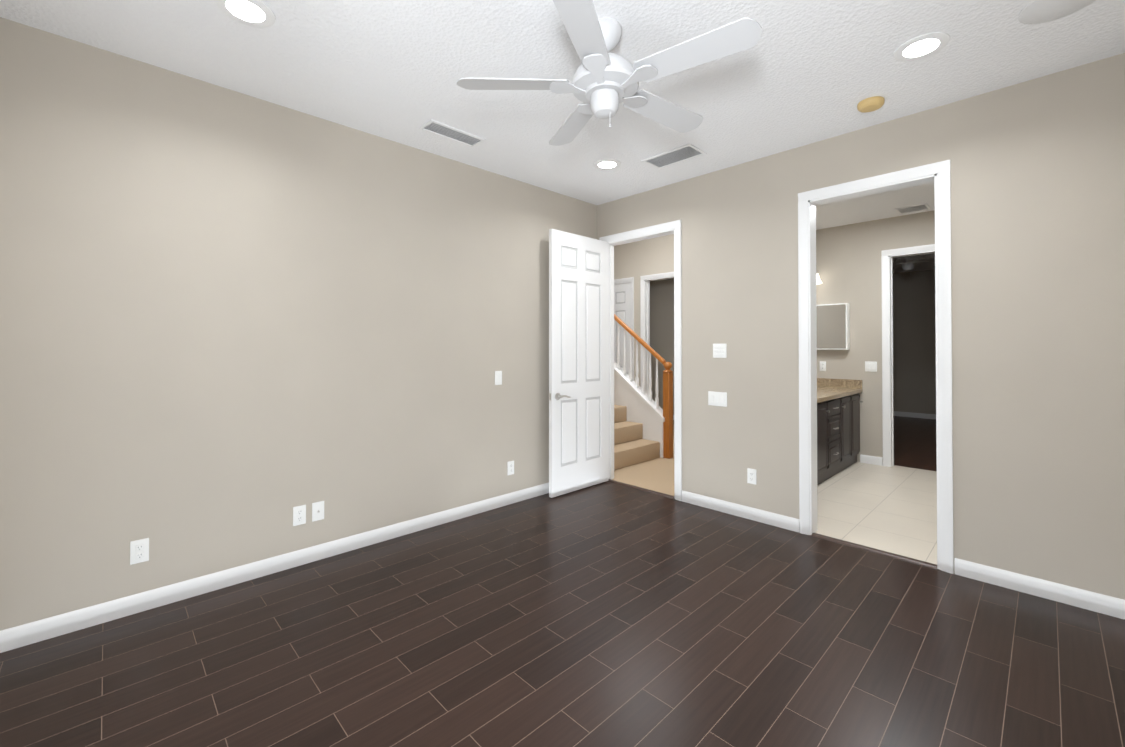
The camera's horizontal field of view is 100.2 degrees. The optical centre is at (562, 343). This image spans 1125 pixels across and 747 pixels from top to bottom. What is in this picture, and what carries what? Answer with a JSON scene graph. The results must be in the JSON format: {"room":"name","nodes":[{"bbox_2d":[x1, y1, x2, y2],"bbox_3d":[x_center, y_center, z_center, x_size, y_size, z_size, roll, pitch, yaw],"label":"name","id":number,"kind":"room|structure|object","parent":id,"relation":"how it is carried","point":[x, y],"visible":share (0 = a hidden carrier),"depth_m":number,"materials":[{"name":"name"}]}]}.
{"room":"empty bedroom","nodes":[
{"label":"empty bedroom","id":0,"kind":"room"},
{"bbox_2d":[0,17,596,630],"bbox_3d":[-1.104,-0.029,3.417,4.180,2.753,0.120,1,-1,-44],"label":"wall","id":1,"kind":"structure","parent":0,"point":[236,327],"depth_m":2.61,"materials":[{"name":"paint"}]},
{"bbox_2d":[130,538,148,564],"bbox_3d":[-2.107,1.038,2.344,0.070,0.115,0.009,1,-1,-44],"label":"electrical outlet","id":2,"kind":"object","parent":1,"relation":"attached to","point":[139,551],"visible":1,"depth_m":2.34,"materials":[{"name":"white plastic"}]},
{"bbox_2d":[0,482,548,652],"bbox_3d":[-1.058,1.302,3.357,3.940,0.091,0.013,1,-1,-44],"label":"baseboard","id":3,"kind":"structure","parent":1,"relation":"attached to","point":[44,629],"depth_m":2.59,"materials":[{"name":"white wood"}]},
{"bbox_2d":[293,505,305,525],"bbox_3d":[-1.591,1.042,2.845,0.070,0.115,0.009,1,-1,-44],"label":"electrical outlet","id":4,"kind":"object","parent":1,"relation":"attached to","point":[299,515],"visible":1,"depth_m":2.84,"materials":[{"name":"white plastic"}]},
{"bbox_2d":[312,501,323,521],"bbox_3d":[-1.512,1.043,2.915,0.070,0.115,0.018,1,-1,-44],"label":"outlet","id":5,"kind":"object","parent":1,"relation":"attached to","point":[317,511],"visible":1,"depth_m":2.91,"materials":[{"name":"white plastic"}]},
{"bbox_2d":[495,371,501,384],"bbox_3d":[-0.527,0.287,3.882,0.070,0.115,0.011,1,-1,-44],"label":"light switch","id":6,"kind":"object","parent":1,"relation":"attached to","point":[498,377],"visible":1,"depth_m":3.88,"materials":[{"name":"white plastic"}]},
{"bbox_2d":[507,461,513,474],"bbox_3d":[-0.435,1.053,3.966,0.070,0.115,0.009,1,-1,-44],"label":"electrical outlet","id":7,"kind":"object","parent":1,"relation":"attached to","point":[510,467],"visible":1,"depth_m":3.96,"materials":[{"name":"white plastic"}]},
{"bbox_2d":[0,416,1124,746],"bbox_3d":[3.235,1.405,4.130,11.420,0.100,5.120,1,-1,-44],"label":"floor","id":8,"kind":"structure","parent":0,"point":[606,613],"depth_m":2.06,"materials":[{"name":"brown wood"}]},
{"bbox_2d":[817,390,861,484],"bbox_3d":[2.406,0.958,4.771,2.318,0.805,0.588,1,-1,-44],"label":"bathroom vanity","id":9,"kind":"object","parent":8,"relation":"on","point":[838,425],"depth_m":4.81,"materials":[{"name":"black wood"}]},
{"bbox_2d":[817,386,856,401],"bbox_3d":[2.394,0.536,4.773,2.338,0.040,0.573,1,-1,-44],"label":"countertop","id":10,"kind":"structure","parent":9,"relation":"on","point":[823,392],"depth_m":5.04,"materials":[{"name":"beige stone"}]},
{"bbox_2d":[0,0,1124,272],"bbox_3d":[3.235,-1.448,4.157,11.420,0.100,5.120,1,-1,-44],"label":"ceiling","id":11,"kind":"structure","parent":0,"point":[803,73],"depth_m":2.39,"materials":[{"name":"white paint"}]},
{"bbox_2d":[215,0,275,26],"bbox_3d":[-1.345,-1.413,1.998,0.216,0.009,0.216,1,-1,-44],"label":"recessed light","id":12,"kind":"object","parent":11,"relation":"in","point":[256,13],"visible":1,"depth_m":2.01,"materials":[{"name":"white"}]},
{"bbox_2d":[419,119,485,147],"bbox_3d":[-0.734,-1.403,3.163,0.420,0.008,0.170,1,-1,-44],"label":"ceiling vent","id":13,"kind":"object","parent":11,"relation":"in","point":[434,127],"visible":1,"depth_m":3.15,"materials":[{"name":"white metal"}]},
{"bbox_2d":[593,159,620,169],"bbox_3d":[0.349,-1.397,3.684,0.216,0.009,0.216,1,-1,-44],"label":"recessed light","id":14,"kind":"object","parent":11,"relation":"in","point":[605,164],"visible":1,"depth_m":3.68,"materials":[{"name":"white plastic"}]},
{"bbox_2d":[457,0,761,145],"bbox_3d":[0.232,-1.190,2.130,1.250,0.455,1.261,1,-1,-44],"label":"ceiling fan","id":15,"kind":"object","parent":11,"relation":"hanging from","point":[604,84],"visible":1,"depth_m":2.02,"materials":[{"name":"white plastic"}]},
{"bbox_2d":[641,144,706,168],"bbox_3d":[0.835,-1.399,3.542,0.240,0.008,0.420,1,-1,-44],"label":"ceiling vent","id":16,"kind":"object","parent":11,"relation":"in","point":[676,156],"visible":0.98,"depth_m":3.53,"materials":[{"name":"white metal"}]},
{"bbox_2d":[857,96,884,112],"bbox_3d":[1.806,-1.393,2.756,0.136,0.038,0.136,1,-1,-44],"label":"smoke detector","id":17,"kind":"object","parent":11,"relation":"attached to","point":[870,104],"visible":1,"depth_m":2.72,"materials":[{"name":"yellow plastic"}]},
{"bbox_2d":[894,203,930,213],"bbox_3d":[3.620,-1.387,4.864,0.270,0.008,0.270,1,-1,-44],"label":"ceiling vent","id":18,"kind":"object","parent":11,"relation":"in","point":[913,208],"visible":0.98,"depth_m":4.85,"materials":[{"name":"white metal"}]},
{"bbox_2d":[893,253,934,274],"bbox_3d":[4.657,-1.149,6.417,1.267,0.455,1.238,1,-1,-44],"label":"ceiling fan","id":19,"kind":"object","parent":11,"relation":"hanging from","point":[906,263],"visible":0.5,"depth_m":6.32,"materials":[{"name":"grey"}]},
{"bbox_2d":[893,32,949,60],"bbox_3d":[1.714,-1.411,2.249,0.216,0.009,0.216,1,-1,-44],"label":"recessed light","id":20,"kind":"object","parent":11,"relation":"in","point":[921,46],"visible":1,"depth_m":2.24,"materials":[{"name":"white plastic"}]},
{"bbox_2d":[1018,0,1095,23],"bbox_3d":[2.077,-1.416,1.960,0.256,0.007,0.256,1,-1,-44],"label":"ceiling speaker","id":21,"kind":"object","parent":11,"relation":"attached to","point":[1037,11],"visible":1,"depth_m":1.99,"materials":[{"name":"white plastic"}]},
{"bbox_2d":[608,479,674,498],"bbox_3d":[0.719,1.352,4.384,0.066,0.010,0.777,1,-1,-44],"label":"trim","id":22,"kind":"structure","parent":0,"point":[643,489],"depth_m":4.34,"materials":[{"name":"brown"}]},
{"bbox_2d":[612,438,674,495],"bbox_3d":[0.359,1.426,6.418,2.360,0.100,4.390,1,-1,-44],"label":"floor","id":23,"kind":"structure","parent":0,"point":[656,474],"depth_m":4.84,"materials":[{"name":"beige carpet"}]},
{"bbox_2d":[614,314,672,469],"bbox_3d":[-0.268,-0.461,6.444,1.225,3.674,3.405,1,-1,-44],"label":"staircase","id":24,"kind":"structure","parent":23,"relation":"on","point":[643,425],"depth_m":5.73,"materials":[{"name":"carpet"}]},
{"bbox_2d":[614,234,673,386],"bbox_3d":[1.208,-0.365,7.342,0.120,3.500,1.770,1,-1,-44],"label":"wall","id":25,"kind":"structure","parent":0,"point":[658,255],"depth_m":7.27,"materials":[{"name":"paint"}]},
{"bbox_2d":[640,272,673,393],"bbox_3d":[1.559,0.173,6.974,0.158,2.417,0.874,1,-1,-44],"label":"trim","id":26,"kind":"structure","parent":25,"relation":"attached to","point":[645,280],"depth_m":7.22,"materials":[{"name":"white wood"}]},
{"bbox_2d":[650,278,673,414],"bbox_3d":[2.319,-0.356,8.336,0.100,3.500,4.390,1,-1,-44],"label":"wall","id":27,"kind":"structure","parent":0,"point":[662,318],"depth_m":8.75,"materials":[{"name":"paint"}]},
{"bbox_2d":[597,53,1124,599],"bbox_3d":[0.548,-0.517,4.634,0.120,3.753,7.240,1,-1,-44],"label":"wall","id":28,"kind":"structure","parent":0,"point":[1038,270],"depth_m":2.63,"materials":[{"name":"paint"}]},
{"bbox_2d":[549,229,608,497],"bbox_3d":[0.172,0.174,4.379,0.778,2.345,0.158,1,-1,-44],"label":"hall door","id":29,"kind":"structure","parent":28,"relation":"in","point":[578,373],"depth_m":4.33,"materials":[{"name":"painted wood"},{"name":"satin nickel"}]},
{"bbox_2d":[599,220,681,500],"bbox_3d":[0.747,0.149,4.422,0.158,2.417,0.927,1,-1,-44],"label":"door frame","id":30,"kind":"structure","parent":28,"relation":"attached to","point":[658,230],"depth_m":4.10,"materials":[{"name":"white wood"}]},
{"bbox_2d":[708,391,726,406],"bbox_3d":[1.253,0.451,3.804,0.011,0.115,0.162,1,-1,-44],"label":"light switch","id":31,"kind":"object","parent":28,"relation":"attached to","point":[717,398],"visible":1,"depth_m":3.80,"materials":[{"name":"white plastic"}]},
{"bbox_2d":[713,344,726,357],"bbox_3d":[1.267,0.061,3.794,0.009,0.115,0.116,1,-1,-44],"label":"switch","id":32,"kind":"object","parent":28,"relation":"attached to","point":[719,350],"visible":1,"depth_m":3.79,"materials":[{"name":"white plastic"}]},
{"bbox_2d":[682,490,799,531],"bbox_3d":[1.356,1.305,3.688,0.013,0.091,0.948,1,-1,-44],"label":"baseboard","id":33,"kind":"structure","parent":28,"relation":"attached to","point":[767,517],"depth_m":3.64,"materials":[{"name":"white wood"}]},
{"bbox_2d":[747,468,755,484],"bbox_3d":[1.448,1.019,3.598,0.009,0.115,0.070,1,-1,-44],"label":"electrical outlet","id":34,"kind":"object","parent":28,"relation":"attached to","point":[751,476],"visible":1,"depth_m":3.60,"materials":[{"name":"white plastic"}]},
{"bbox_2d":[798,160,953,573],"bbox_3d":[2.031,0.136,3.099,0.158,2.417,0.844,1,-1,-44],"label":"door frame","id":35,"kind":"structure","parent":28,"relation":"attached to","point":[938,174],"depth_m":2.98,"materials":[{"name":"white wood"}]},
{"bbox_2d":[954,558,1124,619],"bbox_3d":[2.539,1.293,2.469,0.013,0.091,0.743,1,-1,-44],"label":"baseboard","id":36,"kind":"structure","parent":28,"relation":"attached to","point":[1085,599],"depth_m":2.47,"materials":[{"name":"white wood"}]},
{"bbox_2d":[811,533,936,568],"bbox_3d":[2.003,1.339,3.060,0.066,0.010,0.694,1,-1,-44],"label":"trim","id":37,"kind":"structure","parent":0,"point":[892,555],"depth_m":3.02,"materials":[{"name":"brown"}]},
{"bbox_2d":[816,210,934,461],"bbox_3d":[3.630,-0.011,5.272,0.120,2.753,1.590,1,-1,-44],"label":"wall","id":38,"kind":"structure","parent":0,"point":[848,263],"depth_m":5.38,"materials":[{"name":"paint"}]},
{"bbox_2d":[820,361,825,370],"bbox_3d":[3.142,0.279,5.680,0.009,0.115,0.070,1,-1,-44],"label":"outlet","id":39,"kind":"object","parent":38,"relation":"attached to","point":[822,365],"visible":1,"depth_m":5.68,"materials":[{"name":"white plastic"}]},
{"bbox_2d":[816,303,849,349],"bbox_3d":[3.181,-0.192,5.576,0.100,0.540,0.370,1,-1,-44],"label":"mirrored medicine cabinet","id":40,"kind":"object","parent":38,"relation":"attached to","point":[833,326],"visible":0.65,"depth_m":5.51,"materials":[{"name":"white"}]},
{"bbox_2d":[817,378,860,389],"bbox_3d":[3.225,0.473,5.580,0.022,0.100,0.573,1,-1,-44],"label":"backsplash","id":41,"kind":"structure","parent":38,"relation":"attached to","point":[856,384],"depth_m":5.53,"materials":[{"name":"beige stone"}]},
{"bbox_2d":[865,361,876,371],"bbox_3d":[3.489,0.266,5.321,0.011,0.115,0.116,1,-1,-44],"label":"bathroom light switch","id":42,"kind":"object","parent":38,"relation":"attached to","point":[870,366],"visible":1,"depth_m":5.32,"materials":[{"name":"white plastic"}]},
{"bbox_2d":[860,454,882,465],"bbox_3d":[3.486,1.320,5.312,0.013,0.091,0.214,1,-1,-44],"label":"baseboard","id":43,"kind":"structure","parent":38,"relation":"attached to","point":[873,460],"depth_m":5.30,"materials":[{"name":"white wood"}]},
{"bbox_2d":[881,244,934,466],"bbox_3d":[3.918,0.164,4.974,0.158,2.397,0.878,1,-1,-44],"label":"door frame","id":44,"kind":"structure","parent":38,"relation":"attached to","point":[887,256],"depth_m":5.21,"materials":[{"name":"white wood"}]},
{"bbox_2d":[893,269,935,413],"bbox_3d":[7.731,0.013,7.794,0.120,2.753,4.100,1,-1,-44],"label":"wall","id":45,"kind":"structure","parent":0,"point":[914,349],"depth_m":8.85,"materials":[{"name":"paint"}]},
{"bbox_2d":[894,411,935,418],"bbox_3d":[7.684,1.343,7.735,0.013,0.091,4.100,1,-1,-44],"label":"baseboard","id":46,"kind":"structure","parent":45,"relation":"attached to","point":[915,415],"depth_m":8.82,"materials":[{"name":"white"}]},
{"bbox_3d":[2.123,-0.387,5.005,2.660,3.500,0.120,1,-1,-44],"label":"wall","id":47,"kind":"structure","parent":0,"visible":0},
{"bbox_2d":[816,271,821,283],"bbox_3d":[2.603,-0.830,5.254,1.310,0.230,0.193,1,-1,-44],"label":"sconce","id":48,"kind":"object","parent":47,"relation":"attached to","point":[818,280],"visible":0.04,"depth_m":5.59,"materials":[{"name":"white glass"}]},
{"bbox_3d":[0.156,-0.355,8.426,0.120,3.500,1.250,1,-1,-44],"label":"wall","id":49,"kind":"structure","parent":0,"visible":0},
{"bbox_2d":[614,283,629,374],"bbox_3d":[0.835,0.211,7.678,0.158,2.330,0.722,1,-1,-44],"label":"hall door","id":50,"kind":"structure","parent":49,"relation":"in","point":[622,301],"depth_m":7.53,"materials":[{"name":"white wood"}]},
{"bbox_2d":[614,277,633,379],"bbox_3d":[0.856,0.180,7.699,0.158,2.417,0.874,1,-1,-44],"label":"door frame","id":51,"kind":"structure","parent":49,"relation":"attached to","point":[630,280],"depth_m":7.36,"materials":[{"name":"white wood"}]}
]}

